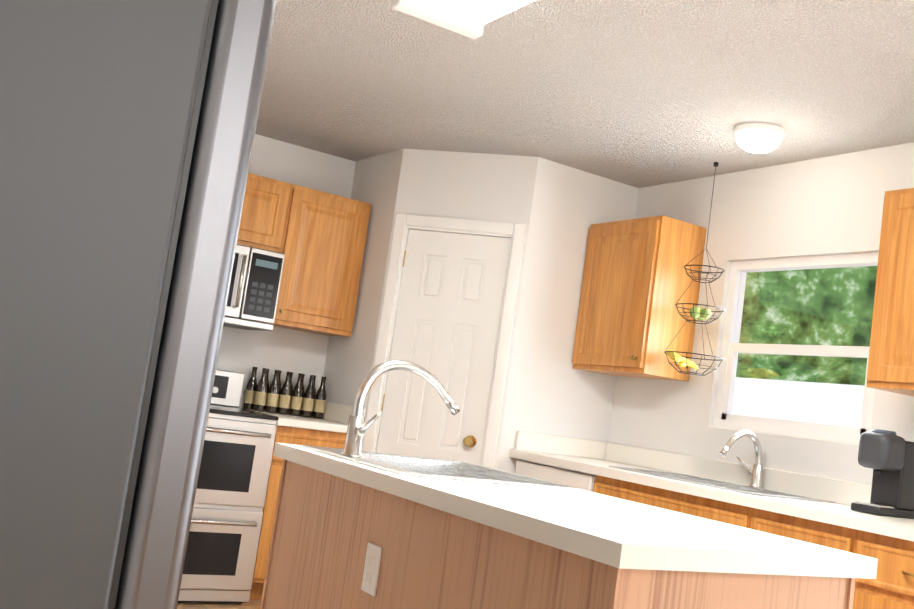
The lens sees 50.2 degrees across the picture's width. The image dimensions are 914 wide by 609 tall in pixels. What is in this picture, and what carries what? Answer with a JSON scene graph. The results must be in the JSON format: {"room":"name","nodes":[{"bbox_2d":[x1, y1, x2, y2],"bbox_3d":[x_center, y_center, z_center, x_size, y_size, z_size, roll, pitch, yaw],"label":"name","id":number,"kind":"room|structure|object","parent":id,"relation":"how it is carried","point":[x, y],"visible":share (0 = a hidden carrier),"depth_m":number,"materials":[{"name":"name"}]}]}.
{"room":"kitchen","nodes":[
{"label":"kitchen","id":0,"kind":"room"},
{"bbox_2d":[177,599,260,608],"bbox_3d":[0.470,1.417,1.695,4.750,0.100,8.680,11,-7,-31],"label":"floor","id":1,"kind":"structure","parent":0,"point":[253,604],"depth_m":4.68,"materials":[{"name":"wood"}]},
{"bbox_2d":[0,0,276,608],"bbox_3d":[-0.813,0.243,1.097,0.918,1.737,0.910,11,-7,-31],"label":"refrigerator","id":2,"kind":"object","parent":1,"relation":"on","point":[127,130],"visible":1,"depth_m":0.88,"materials":[{"name":"grey metal"}]},
{"bbox_2d":[178,369,278,602],"bbox_3d":[-1.408,0.860,4.862,0.760,1.115,0.709,11,-7,-31],"label":"range","id":3,"kind":"object","parent":1,"relation":"on","point":[227,517],"visible":0.35,"depth_m":4.71,"materials":[{"name":"silver metal"}]},
{"bbox_2d":[239,390,365,599],"bbox_3d":[-0.908,1.014,5.213,0.490,1.020,0.651,11,-7,-31],"label":"base cabinet","id":4,"kind":"object","parent":1,"relation":"on","point":[329,429],"visible":0.08,"depth_m":4.93,"materials":[{"name":"brown wood"}]},
{"bbox_2d":[243,367,255,409],"bbox_3d":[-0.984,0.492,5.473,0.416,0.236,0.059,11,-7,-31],"label":"beer bottle","id":5,"kind":"object","parent":4,"relation":"on","point":[249,386],"depth_m":5.35,"materials":[{"name":"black glass"}]},
{"bbox_2d":[515,460,596,491],"bbox_3d":[0.640,1.267,4.837,0.657,0.875,0.605,11,-7,-31],"label":"dishwasher","id":6,"kind":"object","parent":1,"relation":"on","point":[574,478],"visible":0.15,"depth_m":4.70,"materials":[{"name":"white metal"}]},
{"bbox_2d":[260,459,855,608],"bbox_3d":[0.081,0.935,2.391,0.632,0.881,1.502,11,-7,-31],"label":"kitchen island","id":7,"kind":"object","parent":1,"relation":"on","point":[327,527],"visible":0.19,"depth_m":2.10,"materials":[{"name":"laminate"}]},
{"bbox_2d":[361,542,381,596],"bbox_3d":[-0.207,0.637,2.348,0.008,0.115,0.070,11,-7,-31],"label":"outlet","id":8,"kind":"object","parent":7,"relation":"attached to","point":[371,568],"visible":1,"depth_m":2.34,"materials":[{"name":"white plastic"}]},
{"bbox_2d":[273,442,877,578],"bbox_3d":[0.146,0.481,2.436,0.680,0.040,1.555,11,-7,-31],"label":"island countertop","id":9,"kind":"structure","parent":7,"relation":"on","point":[615,532],"depth_m":1.93,"materials":[{"name":"white stone"}]},
{"bbox_2d":[340,360,459,457],"bbox_3d":[-0.120,0.301,2.713,0.355,0.281,0.158,11,-7,-31],"label":"island faucet","id":10,"kind":"object","parent":9,"relation":"on","point":[356,429],"visible":1,"depth_m":2.68,"materials":[{"name":"silver metal"}]},
{"bbox_2d":[302,445,583,491],"bbox_3d":[-0.068,0.556,2.758,0.578,0.197,0.606,11,-7,-31],"label":"island sink","id":11,"kind":"object","parent":9,"relation":"in","point":[427,467],"visible":0.25,"depth_m":2.96,"materials":[{"name":"silver metal"}]},
{"bbox_2d":[741,506,913,608],"bbox_3d":[1.525,1.245,3.437,0.464,0.880,0.983,11,-7,-31],"label":"base cabinet","id":12,"kind":"object","parent":1,"relation":"on","point":[891,586],"depth_m":3.25,"materials":[{"name":"brown wood"}]},
{"bbox_2d":[509,430,913,540],"bbox_3d":[1.210,0.752,4.108,0.642,0.139,2.522,11,-7,-31],"label":"countertop","id":13,"kind":"structure","parent":12,"relation":"on","point":[595,457],"depth_m":4.30,"materials":[{"name":"white stone"}]},
{"bbox_2d":[609,466,834,502],"bbox_3d":[1.122,0.867,4.256,0.513,0.177,0.836,11,-7,-31],"label":"double sink","id":14,"kind":"object","parent":13,"relation":"in","point":[730,486],"visible":0.21,"depth_m":4.27,"materials":[{"name":"silver metal"}]},
{"bbox_2d":[719,430,762,487],"bbox_3d":[1.239,0.679,4.365,0.277,0.246,0.158,11,-7,-31],"label":"faucet","id":15,"kind":"object","parent":13,"relation":"on","point":[756,470],"visible":1,"depth_m":4.35,"materials":[{"name":"silver metal"}]},
{"bbox_2d":[851,429,913,518],"bbox_3d":[1.646,0.640,3.693,0.280,0.314,0.129,11,-7,-31],"label":"coffee maker","id":16,"kind":"object","parent":13,"relation":"on","point":[886,456],"visible":1,"depth_m":3.63,"materials":[{"name":"black plastic"}]},
{"bbox_2d":[216,134,355,407],"bbox_3d":[-1.531,0.209,5.298,1.970,2.452,0.120,11,-7,-31],"label":"wall","id":17,"kind":"structure","parent":0,"point":[283,350],"depth_m":5.58,"materials":[{"name":"white paint"}]},
{"bbox_2d":[237,173,296,253],"bbox_3d":[-1.318,-0.526,5.175,0.764,0.385,0.326,11,-7,-31],"label":"upper cabinet","id":18,"kind":"object","parent":17,"relation":"attached to","point":[267,209],"depth_m":5.18,"materials":[{"name":"brown wood"}]},
{"bbox_2d":[223,244,284,330],"bbox_3d":[-1.342,-0.128,5.083,0.756,0.415,0.445,11,-7,-31],"label":"over-the-range microwave","id":19,"kind":"object","parent":18,"relation":"attached to","point":[254,289],"visible":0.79,"depth_m":5.06,"materials":[{"name":"grey plastic"}]},
{"bbox_2d":[273,185,370,336],"bbox_3d":[-0.817,-0.235,5.479,0.486,0.760,0.326,11,-7,-31],"label":"upper cabinet","id":20,"kind":"object","parent":17,"relation":"attached to","point":[317,238],"depth_m":5.34,"materials":[{"name":"brown wood"}]},
{"bbox_2d":[323,149,403,405],"bbox_3d":[-0.597,0.358,5.473,0.070,2.452,0.562,11,-7,-31],"label":"wall","id":21,"kind":"structure","parent":0,"point":[348,365],"depth_m":5.44,"materials":[{"name":"white paint"}]},
{"bbox_2d":[362,149,538,468],"bbox_3d":[-0.085,0.400,5.176,0.757,2.452,0.120,6,-6,16],"label":"wall","id":22,"kind":"structure","parent":0,"point":[480,186],"depth_m":5.21,"materials":[{"name":"white paint"}]},
{"bbox_2d":[372,225,512,464],"bbox_3d":[-0.121,0.605,5.131,0.608,2.029,0.167,6,-6,16],"label":"pantry door","id":23,"kind":"structure","parent":22,"relation":"in","point":[448,309],"depth_m":5.15,"materials":[{"name":"white wood"}]},
{"bbox_2d":[361,213,525,467],"bbox_3d":[-0.128,0.570,5.093,0.724,2.087,0.016,6,-6,16],"label":"door frame","id":24,"kind":"structure","parent":22,"relation":"attached to","point":[515,230],"depth_m":5.15,"materials":[{"name":"white wood"}]},
{"bbox_2d":[497,157,638,472],"bbox_3d":[0.545,0.492,5.217,0.710,2.452,0.050,11,-7,-31],"label":"wall","id":25,"kind":"structure","parent":0,"point":[551,390],"depth_m":5.19,"materials":[{"name":"white paint"}]},
{"bbox_2d":[255,0,913,187],"bbox_3d":[0.823,-1.098,1.952,4.750,0.100,8.680,11,-7,-31],"label":"ceiling","id":26,"kind":"structure","parent":0,"point":[641,93],"depth_m":3.90,"materials":[{"name":"white paint"}]},
{"bbox_2d":[391,0,534,38],"bbox_3d":[0.324,-1.001,2.666,0.336,0.084,1.520,11,-7,-31],"label":"fluorescent ceiling light","id":27,"kind":"object","parent":26,"relation":"attached to","point":[469,18],"visible":1,"depth_m":3.19,"materials":[{"name":"white plastic"}]},
{"bbox_2d":[664,346,724,375],"bbox_3d":[1.131,0.281,4.671,0.281,0.104,0.281,12,-7,-37],"label":"fruit basket","id":28,"kind":"object","parent":26,"relation":"hanging from","point":[682,361],"depth_m":4.67,"materials":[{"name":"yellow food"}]},
{"bbox_2d":[675,300,724,325],"bbox_3d":[1.164,0.047,4.695,0.227,0.080,0.228,2,-8,44],"label":"fruit basket","id":29,"kind":"object","parent":26,"relation":"hanging from","point":[698,313],"depth_m":4.65,"materials":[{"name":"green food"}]},
{"bbox_2d":[684,162,724,285],"bbox_3d":[1.227,-0.403,4.741,0.193,0.592,0.193,12,-7,-34],"label":"fruit basket","id":30,"kind":"object","parent":26,"relation":"hanging from","point":[715,164],"depth_m":4.73,"materials":[{"name":"black metal"}]},
{"bbox_2d":[734,122,784,152],"bbox_3d":[1.294,-0.702,4.187,0.210,0.098,0.210,11,-7,-31],"label":"dome ceiling light","id":31,"kind":"object","parent":26,"relation":"attached to","point":[755,137],"visible":1,"depth_m":4.12,"materials":[{"name":"white glass"}]},
{"bbox_2d":[608,142,913,484],"bbox_3d":[2.733,0.516,2.447,0.120,2.452,7.200,11,-7,-31],"label":"wall","id":32,"kind":"structure","parent":0,"point":[831,205],"depth_m":4.67,"materials":[{"name":"white paint"}]},
{"bbox_2d":[572,215,706,380],"bbox_3d":[0.928,-0.028,5.100,0.358,0.790,0.556,11,-7,-31],"label":"upper cabinet","id":33,"kind":"object","parent":32,"relation":"attached to","point":[637,280],"visible":1,"depth_m":4.92,"materials":[{"name":"brown wood"}]},
{"bbox_2d":[709,252,878,445],"bbox_3d":[1.560,0.192,4.449,0.099,0.828,0.888,11,-7,-31],"label":"window","id":34,"kind":"structure","parent":32,"relation":"in","point":[725,417],"depth_m":4.50,"materials":[{"name":"white plastic"}]},
{"bbox_2d":[866,188,913,396],"bbox_3d":[1.894,-0.045,3.531,0.358,0.765,0.670,11,-7,-31],"label":"upper cabinet","id":35,"kind":"object","parent":32,"relation":"attached to","point":[891,361],"visible":1,"depth_m":3.66,"materials":[{"name":"brown wood"}]},
{"label":"outside","id":36,"kind":"structure","parent":0,"visible":0},
{"bbox_3d":[11.709,4.440,15.629,29.880,0.100,36.080,11,-7,-31],"label":"ground","id":37,"kind":"structure","parent":36,"visible":0},
{"bbox_2d":[732,377,864,427],"bbox_3d":[0.556,1.559,11.804,0.060,1.720,11.000,11,-7,-31],"label":"fence","id":38,"kind":"object","parent":37,"relation":"on","point":[827,418],"depth_m":8.19,"materials":[{"name":"white"}]},
{"bbox_2d":[736,266,876,385],"bbox_3d":[4.130,0.106,16.509,10.944,6.520,12.352,11,-7,-31],"label":"trees","id":39,"kind":"object","parent":37,"relation":"on","point":[773,285],"depth_m":10.80,"materials":[{"name":"green plant"}]}
]}

